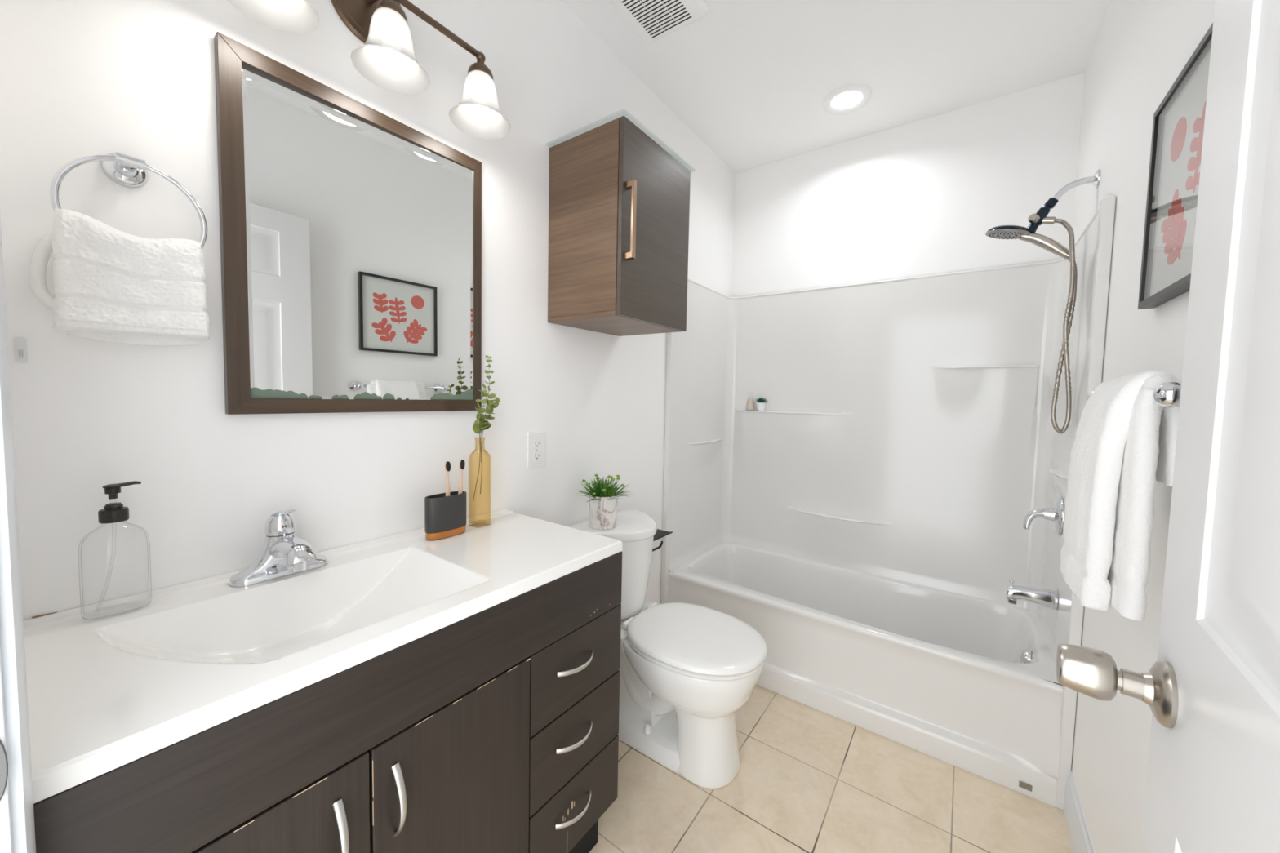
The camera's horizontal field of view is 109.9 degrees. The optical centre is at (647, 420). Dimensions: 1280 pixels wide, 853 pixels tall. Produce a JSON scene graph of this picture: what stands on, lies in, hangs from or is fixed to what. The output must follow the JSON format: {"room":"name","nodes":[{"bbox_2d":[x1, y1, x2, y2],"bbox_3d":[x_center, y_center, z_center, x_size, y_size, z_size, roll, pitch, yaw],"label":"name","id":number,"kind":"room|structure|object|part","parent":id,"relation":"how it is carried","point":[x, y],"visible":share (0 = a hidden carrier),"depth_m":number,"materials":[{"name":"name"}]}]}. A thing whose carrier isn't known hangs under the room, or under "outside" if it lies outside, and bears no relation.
{"room":"bathroom","nodes":[
{"label":"bathroom","id":0,"kind":"room"},
{"bbox_2d":[28,208,209,346],"bbox_3d":[-0.856,-0.224,0.738,0.077,0.196,0.192,4,4,38],"label":"hand towel","id":1,"kind":"object","parent":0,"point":[112,285],"visible":1,"depth_m":0.72,"materials":[{"name":"white fabric"}]},
{"bbox_2d":[0,0,735,620],"bbox_3d":[-0.287,-0.146,1.748,0.100,2.594,2.764,4,4,35],"label":"wall","id":2,"kind":"structure","parent":0,"point":[79,78],"depth_m":0.92,"materials":[{"name":"white paint"}]},
{"bbox_2d":[49,151,207,248],"bbox_3d":[-0.871,-0.356,0.760,0.068,0.196,0.172,4,4,35],"label":"towel ring","id":3,"kind":"object","parent":2,"relation":"attached to","point":[125,170],"visible":0.77,"depth_m":0.75,"materials":[{"name":"silver metal"}]},
{"bbox_2d":[213,31,481,414],"bbox_3d":[-0.658,-0.379,1.095,0.022,0.717,0.563,4,4,35],"label":"wall mirror","id":4,"kind":"object","parent":2,"relation":"attached to","point":[350,234],"visible":0.98,"depth_m":1.02,"materials":[{"name":"brown wood"}]},
{"bbox_2d":[226,0,511,139],"bbox_3d":[-0.580,-0.911,0.994,0.214,0.296,0.585,4,4,35],"label":"vanity light","id":5,"kind":"object","parent":2,"relation":"attached to","point":[387,59],"visible":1,"depth_m":1.01,"materials":[{"name":"white glass"}]},
{"bbox_2d":[226,0,318,33],"bbox_3d":[-0.681,-0.842,0.802,0.150,0.174,0.150,4,4,35],"label":"lampshade","id":6,"kind":"object","parent":5,"relation":"attached to","point":[295,16],"depth_m":0.85,"materials":[{"name":"white glass"}]},
{"bbox_3d":[-0.646,-0.976,1.054,0.030,0.176,0.176,4,4,35],"label":"plate","id":7,"kind":"part","parent":5,"relation":"part of","materials":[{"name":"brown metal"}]},
{"bbox_2d":[351,0,430,94],"bbox_3d":[-0.557,-0.849,0.977,0.150,0.174,0.150,4,4,35],"label":"lampshade","id":8,"kind":"object","parent":5,"relation":"attached to","point":[387,59],"depth_m":0.98,"materials":[{"name":"white glass"}]},
{"bbox_2d":[448,51,511,139],"bbox_3d":[-0.429,-0.856,1.156,0.150,0.174,0.150,4,4,35],"label":"lampshade","id":9,"kind":"object","parent":5,"relation":"attached to","point":[478,114],"depth_m":1.15,"materials":[{"name":"white glass"}]},
{"bbox_2d":[527,431,545,469],"bbox_3d":[-0.381,0.103,1.544,0.007,0.124,0.076,4,4,35],"label":"wall outlet","id":10,"kind":"object","parent":2,"relation":"attached to","point":[535,441],"visible":1,"depth_m":1.54,"materials":[{"name":"white plastic"}]},
{"bbox_2d":[533,452,541,460],"bbox_3d":[-0.380,0.125,1.544,0.002,0.027,0.034,4,4,35],"label":"receptacle","id":11,"kind":"object","parent":10,"relation":"attached to","point":[536,455],"depth_m":1.54,"materials":[{"name":"white plastic"}]},
{"bbox_2d":[533,440,541,448],"bbox_3d":[-0.379,0.082,1.541,0.002,0.027,0.034,4,4,35],"label":"receptacle","id":12,"kind":"object","parent":10,"relation":"attached to","point":[536,443],"depth_m":1.54,"materials":[{"name":"white plastic"}]},
{"bbox_2d":[547,115,690,336],"bbox_3d":[-0.080,-0.630,1.601,0.356,0.588,0.397,4,4,35],"label":"upper cabinet","id":13,"kind":"object","parent":2,"relation":"attached to","point":[619,202],"visible":1,"depth_m":1.46,"materials":[{"name":"brown wood"}]},
{"bbox_3d":[-0.051,-0.607,1.364,0.033,0.231,0.018,4,4,35],"label":"handle","id":14,"kind":"part","parent":13,"relation":"part of","materials":[{"name":"brown metal"}]},
{"bbox_3d":[0.032,-0.623,1.522,0.016,0.588,0.397,4,4,35],"label":"door","id":15,"kind":"part","parent":13,"relation":"part of","materials":[{"name":"brown wood"}]},
{"bbox_2d":[652,528,672,551],"bbox_3d":[0.026,0.561,2.070,0.107,0.080,0.165,4,4,35],"label":"paper holder","id":16,"kind":"object","parent":2,"relation":"attached to","point":[660,534],"visible":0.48,"depth_m":2.07,"materials":[{"name":"black metal"}]},
{"bbox_3d":[0.011,0.576,2.067,0.080,0.030,0.112,4,4,35],"label":"roll arm","id":17,"kind":"part","parent":16,"relation":"part of","materials":[{"name":"black metal"}]},
{"bbox_3d":[0.026,0.561,2.070,0.107,0.080,0.165,4,4,35],"label":"shelf plate","id":18,"kind":"part","parent":16,"relation":"part of","materials":[{"name":"black metal"}]},
{"bbox_2d":[588,493,617,529],"bbox_3d":[-0.164,0.335,1.671,0.108,0.120,0.108,4,4,35],"label":"pot","id":19,"kind":"object","parent":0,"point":[602,510],"depth_m":1.63,"materials":[{"name":"ceramic"}]},
{"bbox_2d":[589,684,1072,852],"bbox_3d":[0.344,1.214,1.353,1.720,0.050,2.764,4,4,35],"label":"floor","id":20,"kind":"structure","parent":0,"point":[808,780],"depth_m":1.39,"materials":[{"name":"beige tile"}]},
{"bbox_2d":[33,551,622,852],"bbox_3d":[-0.525,0.768,0.956,0.511,0.845,0.920,4,4,35],"label":"vanity cabinet","id":21,"kind":"object","parent":20,"relation":"on","point":[495,729],"visible":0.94,"depth_m":0.75,"materials":[{"name":"brown wood"}]},
{"bbox_3d":[-0.527,0.778,0.580,0.020,0.535,0.306,4,4,35],"label":"door","id":22,"kind":"part","parent":21,"relation":"part of","materials":[{"name":"brown wood"}]},
{"bbox_2d":[22,509,622,804],"bbox_3d":[-0.530,0.365,0.943,0.483,0.106,0.923,4,4,35],"label":"countertop","id":23,"kind":"structure","parent":21,"relation":"on","point":[104,695],"depth_m":0.76,"materials":[{"name":"white stone"}]},
{"bbox_2d":[77,480,151,619],"bbox_3d":[-0.882,0.211,0.744,0.051,0.216,0.077,4,4,35],"label":"soap dispenser","id":24,"kind":"object","parent":23,"relation":"on","point":[112,513],"visible":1,"depth_m":0.73,"materials":[{"name":"clear glass"}]},
{"bbox_2d":[228,509,327,586],"bbox_3d":[-0.708,0.245,0.888,0.156,0.141,0.160,4,4,35],"label":"sink faucet","id":25,"kind":"object","parent":23,"relation":"on","point":[282,553],"visible":1,"depth_m":0.89,"materials":[{"name":"silver metal"}]},
{"bbox_3d":[-0.701,0.259,0.883,0.138,0.057,0.048,4,4,35],"label":"spout","id":26,"kind":"part","parent":25,"relation":"part of","materials":[{"name":"silver metal"}]},
{"bbox_2d":[424,491,466,540],"bbox_3d":[-0.529,0.249,1.181,0.047,0.108,0.109,4,4,35],"label":"toothbrush holder","id":27,"kind":"object","parent":23,"relation":"on","point":[445,517],"visible":0.98,"depth_m":1.16,"materials":[{"name":"black plastic"}]},
{"bbox_2d":[444,461,450,496],"bbox_3d":[-0.520,0.190,1.173,0.016,0.167,0.020,4,4,35],"label":"toothbrush","id":28,"kind":"object","parent":27,"relation":"in","point":[447,465],"visible":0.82,"depth_m":1.17,"materials":[{"name":"beige wood"}]},
{"bbox_2d":[457,459,465,494],"bbox_3d":[-0.499,0.189,1.203,0.016,0.167,0.017,4,4,35],"label":"toothbrush","id":29,"kind":"object","parent":27,"relation":"in","point":[461,464],"visible":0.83,"depth_m":1.20,"materials":[{"name":"beige wood"}]},
{"bbox_3d":[-0.502,0.189,1.205,0.009,0.165,0.017,4,4,35],"label":"brush handle","id":30,"kind":"part","parent":29,"relation":"part of","materials":[{"name":"beige wood"}]},
{"bbox_2d":[471,437,491,528],"bbox_3d":[-0.476,0.174,1.275,0.047,0.250,0.047,4,4,35],"label":"bottle vase","id":31,"kind":"object","parent":23,"relation":"on","point":[477,526],"visible":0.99,"depth_m":1.27,"materials":[{"name":"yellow glass"}]},
{"bbox_2d":[472,384,487,501],"bbox_3d":[-0.466,0.065,1.256,0.044,0.331,0.047,0,4,-26],"label":"eucalyptus sprig","id":32,"kind":"object","parent":31,"relation":"in","point":[476,426],"visible":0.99,"depth_m":1.25,"materials":[{"name":"green plant"}]},
{"bbox_2d":[476,355,495,494],"bbox_3d":[-0.463,0.013,1.275,0.055,0.393,0.056,4,4,35],"label":"eucalyptus sprig","id":33,"kind":"object","parent":31,"relation":"in","point":[491,396],"visible":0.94,"depth_m":1.27,"materials":[{"name":"green plant"}]},
{"bbox_3d":[-0.463,0.017,1.273,0.010,0.385,0.032,4,4,35],"label":"stem","id":34,"kind":"part","parent":33,"relation":"part of","materials":[{"name":"green plant"}]},
{"bbox_2d":[474,397,500,462],"bbox_3d":[-0.452,0.027,1.274,0.050,0.185,0.068,4,4,35],"label":"eucalyptus sprig","id":35,"kind":"object","parent":31,"relation":"in","point":[490,403],"visible":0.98,"depth_m":1.27,"materials":[{"name":"green plant"}]},
{"bbox_3d":[-0.451,0.032,1.272,0.039,0.175,0.006,0,3,-20],"label":"stem","id":36,"kind":"part","parent":35,"relation":"part of","materials":[{"name":"green plant"}]},
{"bbox_3d":[-0.441,0.613,0.647,0.032,0.122,0.013,4,4,35],"label":"handle","id":37,"kind":"part","parent":21,"relation":"part of","materials":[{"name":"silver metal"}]},
{"bbox_3d":[-0.394,0.610,0.713,0.032,0.122,0.013,4,4,35],"label":"handle","id":38,"kind":"part","parent":21,"relation":"part of","materials":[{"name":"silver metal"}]},
{"bbox_3d":[-0.347,0.768,0.833,0.020,0.535,0.306,4,4,35],"label":"door","id":39,"kind":"part","parent":21,"relation":"part of","materials":[{"name":"brown wood"}]},
{"bbox_3d":[-0.173,0.937,1.092,0.020,0.177,0.300,4,4,35],"label":"drawer","id":40,"kind":"part","parent":21,"relation":"part of","materials":[{"name":"brown wood"}]},
{"bbox_3d":[-0.165,0.927,1.063,0.032,0.013,0.119,4,4,35],"label":"handle","id":41,"kind":"part","parent":21,"relation":"part of","materials":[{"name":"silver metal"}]},
{"bbox_3d":[-0.169,0.757,1.082,0.020,0.174,0.300,4,4,35],"label":"drawer","id":42,"kind":"part","parent":21,"relation":"part of","materials":[{"name":"brown wood"}]},
{"bbox_3d":[-0.161,0.747,1.053,0.032,0.013,0.119,4,4,35],"label":"handle","id":43,"kind":"part","parent":21,"relation":"part of","materials":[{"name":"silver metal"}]},
{"bbox_3d":[-0.165,0.578,1.072,0.020,0.178,0.300,4,4,35],"label":"drawer","id":44,"kind":"part","parent":21,"relation":"part of","materials":[{"name":"brown wood"}]},
{"bbox_3d":[-0.157,0.568,1.043,0.032,0.013,0.119,4,4,35],"label":"handle","id":45,"kind":"part","parent":21,"relation":"part of","materials":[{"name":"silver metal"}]},
{"bbox_2d":[571,509,767,788],"bbox_3d":[0.079,0.786,1.627,0.705,0.763,0.394,4,4,35],"label":"toilet","id":46,"kind":"object","parent":20,"relation":"on","point":[686,670],"visible":0.89,"depth_m":1.50,"materials":[{"name":"white ceramic"}]},
{"bbox_2d":[574,474,631,529],"bbox_3d":[-0.152,0.298,1.668,0.217,0.193,0.208,-1,4,-30],"label":"potted grass","id":47,"kind":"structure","parent":46,"relation":"on","point":[602,498],"depth_m":1.63,"materials":[{"name":"stone"}]},
{"bbox_3d":[-0.092,0.411,1.734,0.265,0.034,0.394,4,4,35],"label":"tank lid","id":48,"kind":"part","parent":46,"relation":"part of","materials":[{"name":"white ceramic"}]},
{"bbox_3d":[-0.099,0.588,1.745,0.244,0.320,0.362,4,4,35],"label":"tank","id":49,"kind":"part","parent":46,"relation":"part of","materials":[{"name":"white ceramic"}]},
{"bbox_3d":[0.169,0.764,1.561,0.480,0.012,0.390,4,4,35],"label":"seat","id":50,"kind":"part","parent":46,"relation":"part of","materials":[{"name":"white plastic"}]},
{"bbox_3d":[0.170,0.742,1.560,0.483,0.024,0.394,4,4,35],"label":"seat lid","id":51,"kind":"part","parent":46,"relation":"part of","materials":[{"name":"white plastic"}]},
{"bbox_2d":[660,194,1115,809],"bbox_3d":[0.899,0.229,2.051,1.518,1.864,0.692,4,4,35],"label":"bathtub","id":52,"kind":"object","parent":20,"relation":"on","point":[867,522],"visible":0.89,"depth_m":2.09,"materials":[{"name":"white plastic"}]},
{"bbox_2d":[746,397,755,410],"bbox_3d":[0.599,-0.111,2.609,0.052,0.106,0.052,4,4,35],"label":"flask","id":53,"kind":"object","parent":52,"relation":"on","point":[749,406],"visible":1,"depth_m":2.59,"materials":[{"name":"beige ceramic"}]},
{"bbox_2d":[755,397,767,410],"bbox_3d":[0.653,-0.092,2.576,0.082,0.074,0.085,1,3,0],"label":"succulent pot","id":54,"kind":"object","parent":52,"relation":"on","point":[761,404],"visible":1,"depth_m":2.56,"materials":[{"name":"white ceramic"}]},
{"bbox_3d":[0.651,-0.078,2.573,0.052,0.046,0.052,4,4,35],"label":"pot","id":55,"kind":"part","parent":54,"relation":"part of","materials":[{"name":"white ceramic"}]},
{"bbox_3d":[1.422,0.897,1.688,0.030,0.069,0.069,4,4,35],"label":"overflow plate","id":56,"kind":"part","parent":52,"relation":"part of","materials":[{"name":"silver metal"}]},
{"bbox_2d":[1005,579,1058,609],"bbox_3d":[1.404,0.642,1.642,0.142,0.083,0.060,4,4,35],"label":"tub spout","id":57,"kind":"object","parent":52,"relation":"attached to","point":[1049,598],"visible":1,"depth_m":1.62,"materials":[{"name":"silver metal"}]},
{"bbox_2d":[1022,495,1063,535],"bbox_3d":[1.454,0.343,1.656,0.102,0.142,0.142,4,4,35],"label":"shower valve","id":58,"kind":"object","parent":52,"relation":"attached to","point":[1055,514],"visible":1,"depth_m":1.63,"materials":[{"name":"silver metal"}]},
{"bbox_3d":[1.436,0.366,1.662,0.071,0.082,0.036,3,3,25],"label":"lever","id":59,"kind":"part","parent":58,"relation":"part of","materials":[{"name":"silver metal"}]},
{"bbox_2d":[560,0,1110,173],"bbox_3d":[0.403,-1.425,1.207,1.720,0.050,2.764,4,4,35],"label":"ceiling","id":60,"kind":"structure","parent":0,"point":[751,79],"depth_m":1.76,"materials":[{"name":"white paint"}]},
{"bbox_2d":[608,0,707,43],"bbox_3d":[0.033,-1.419,1.530,0.265,0.014,0.265,4,4,35],"label":"ceiling vent","id":61,"kind":"object","parent":60,"relation":"in","point":[652,20],"visible":1,"depth_m":1.56,"materials":[{"name":"white paint"}]},
{"bbox_2d":[822,83,871,114],"bbox_3d":[0.889,-1.426,2.001,0.200,0.014,0.200,4,4,35],"label":"recessed light","id":62,"kind":"object","parent":60,"relation":"in","point":[851,97],"visible":1,"depth_m":1.99,"materials":[{"name":"white paint"}]},
{"bbox_2d":[831,90,862,109],"bbox_3d":[0.889,-1.427,2.001,0.132,0.001,0.132,4,4,35],"label":"diffuser","id":63,"kind":"object","parent":62,"relation":"attached to","point":[845,100],"depth_m":2.00,"materials":[{"name":"white plastic"}]},
{"bbox_2d":[731,72,1084,297],"bbox_3d":[1.145,-0.148,2.365,1.520,2.594,0.100,4,4,35],"label":"wall","id":64,"kind":"structure","parent":0,"point":[921,197],"depth_m":2.16,"materials":[{"name":"white paint"}]},
{"bbox_2d":[1071,0,1215,852],"bbox_3d":[1.033,-0.065,0.812,0.100,2.594,2.764,4,4,35],"label":"wall","id":65,"kind":"structure","parent":0,"point":[1141,47],"depth_m":1.10,"materials":[{"name":"white paint"}]},
{"bbox_2d":[985,168,1100,434],"bbox_3d":[1.374,-0.400,1.604,0.294,0.883,0.132,4,4,35],"label":"handheld shower","id":66,"kind":"object","parent":65,"relation":"attached to","point":[1028,234],"visible":1,"depth_m":1.55,"materials":[{"name":"silver metal"}]},
{"bbox_3d":[1.454,-0.788,1.532,0.114,0.065,0.021,4,4,35],"label":"shower arm","id":67,"kind":"part","parent":66,"relation":"part of","materials":[{"name":"silver metal"}]},
{"bbox_2d":[1062,770,1095,852],"bbox_3d":[0.762,1.171,0.636,0.013,0.135,1.832,4,4,35],"label":"baseboard","id":68,"kind":"structure","parent":65,"relation":"attached to","point":[1081,841],"depth_m":1.27,"materials":[{"name":"white"}]},
{"bbox_2d":[1086,382,1181,408],"bbox_3d":[0.925,-0.043,0.829,0.093,0.048,0.503,4,4,35],"label":"towel bar","id":69,"kind":"object","parent":65,"relation":"attached to","point":[1166,394],"visible":0.28,"depth_m":0.65,"materials":[{"name":"silver metal"}]},
{"bbox_3d":[1.057,-0.050,1.014,0.093,0.048,0.048,4,4,35],"label":"bar post","id":70,"kind":"part","parent":69,"relation":"part of","materials":[{"name":"silver metal"}]},
{"bbox_2d":[1060,369,1181,621],"bbox_3d":[0.871,0.122,0.820,0.132,0.414,0.304,4,4,35],"label":"bath towel","id":71,"kind":"object","parent":69,"relation":"hanging from","point":[1125,442],"visible":0.92,"depth_m":0.75,"materials":[{"name":"white fabric"}]},
{"bbox_3d":[0.793,-0.036,0.644,0.093,0.048,0.048,4,4,35],"label":"bar post","id":72,"kind":"part","parent":69,"relation":"part of","materials":[{"name":"silver metal"}]},
{"bbox_2d":[1137,22,1213,309],"bbox_3d":[0.964,-0.440,0.792,0.025,0.412,0.415,4,4,35],"label":"framed picture","id":73,"kind":"object","parent":65,"relation":"attached to","point":[1178,123],"visible":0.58,"depth_m":0.86,"materials":[{"name":"black"}]},
{"bbox_2d":[1160,101,1206,264],"bbox_3d":[0.966,-0.434,0.793,0.002,0.285,0.301,4,4,35],"label":"print","id":74,"kind":"object","parent":73,"relation":"attached to","point":[1185,134],"depth_m":0.84,"materials":[{"name":"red paper"}]},
{"bbox_3d":[-0.397,-0.063,0.198,1.520,2.594,0.106,4,4,35],"label":"wall","id":75,"kind":"structure","parent":0,"visible":0},
{"bbox_2d":[0,643,13,852],"bbox_3d":[-0.245,0.205,0.101,0.829,2.076,0.106,4,4,35],"label":"trim","id":76,"kind":"structure","parent":75,"relation":"attached to","point":[6,839],"depth_m":0.38,"materials":[{"name":"white"}]},
{"bbox_3d":[-0.550,0.292,0.367,0.003,0.068,0.030,4,4,35],"label":"strike plate","id":77,"kind":"part","parent":76,"relation":"part of","materials":[{"name":"silver metal"}]},
{"bbox_2d":[0,213,35,852],"bbox_3d":[-0.566,0.160,0.399,0.058,2.120,0.012,4,4,35],"label":"trim","id":78,"kind":"structure","parent":75,"relation":"attached to","point":[11,625],"depth_m":0.39,"materials":[{"name":"white"}]},
{"bbox_2d":[1056,0,1279,852],"bbox_3d":[0.367,0.222,0.213,0.166,2.033,0.778,4,4,35],"label":"door","id":79,"kind":"structure","parent":75,"relation":"in","point":[1211,691],"depth_m":0.41,"materials":[{"name":"white"}]},
{"bbox_3d":[0.522,0.294,0.518,0.072,0.054,0.054,4,4,35],"label":"knob","id":80,"kind":"part","parent":79,"relation":"part of","materials":[{"name":"silver metal"}]}
]}

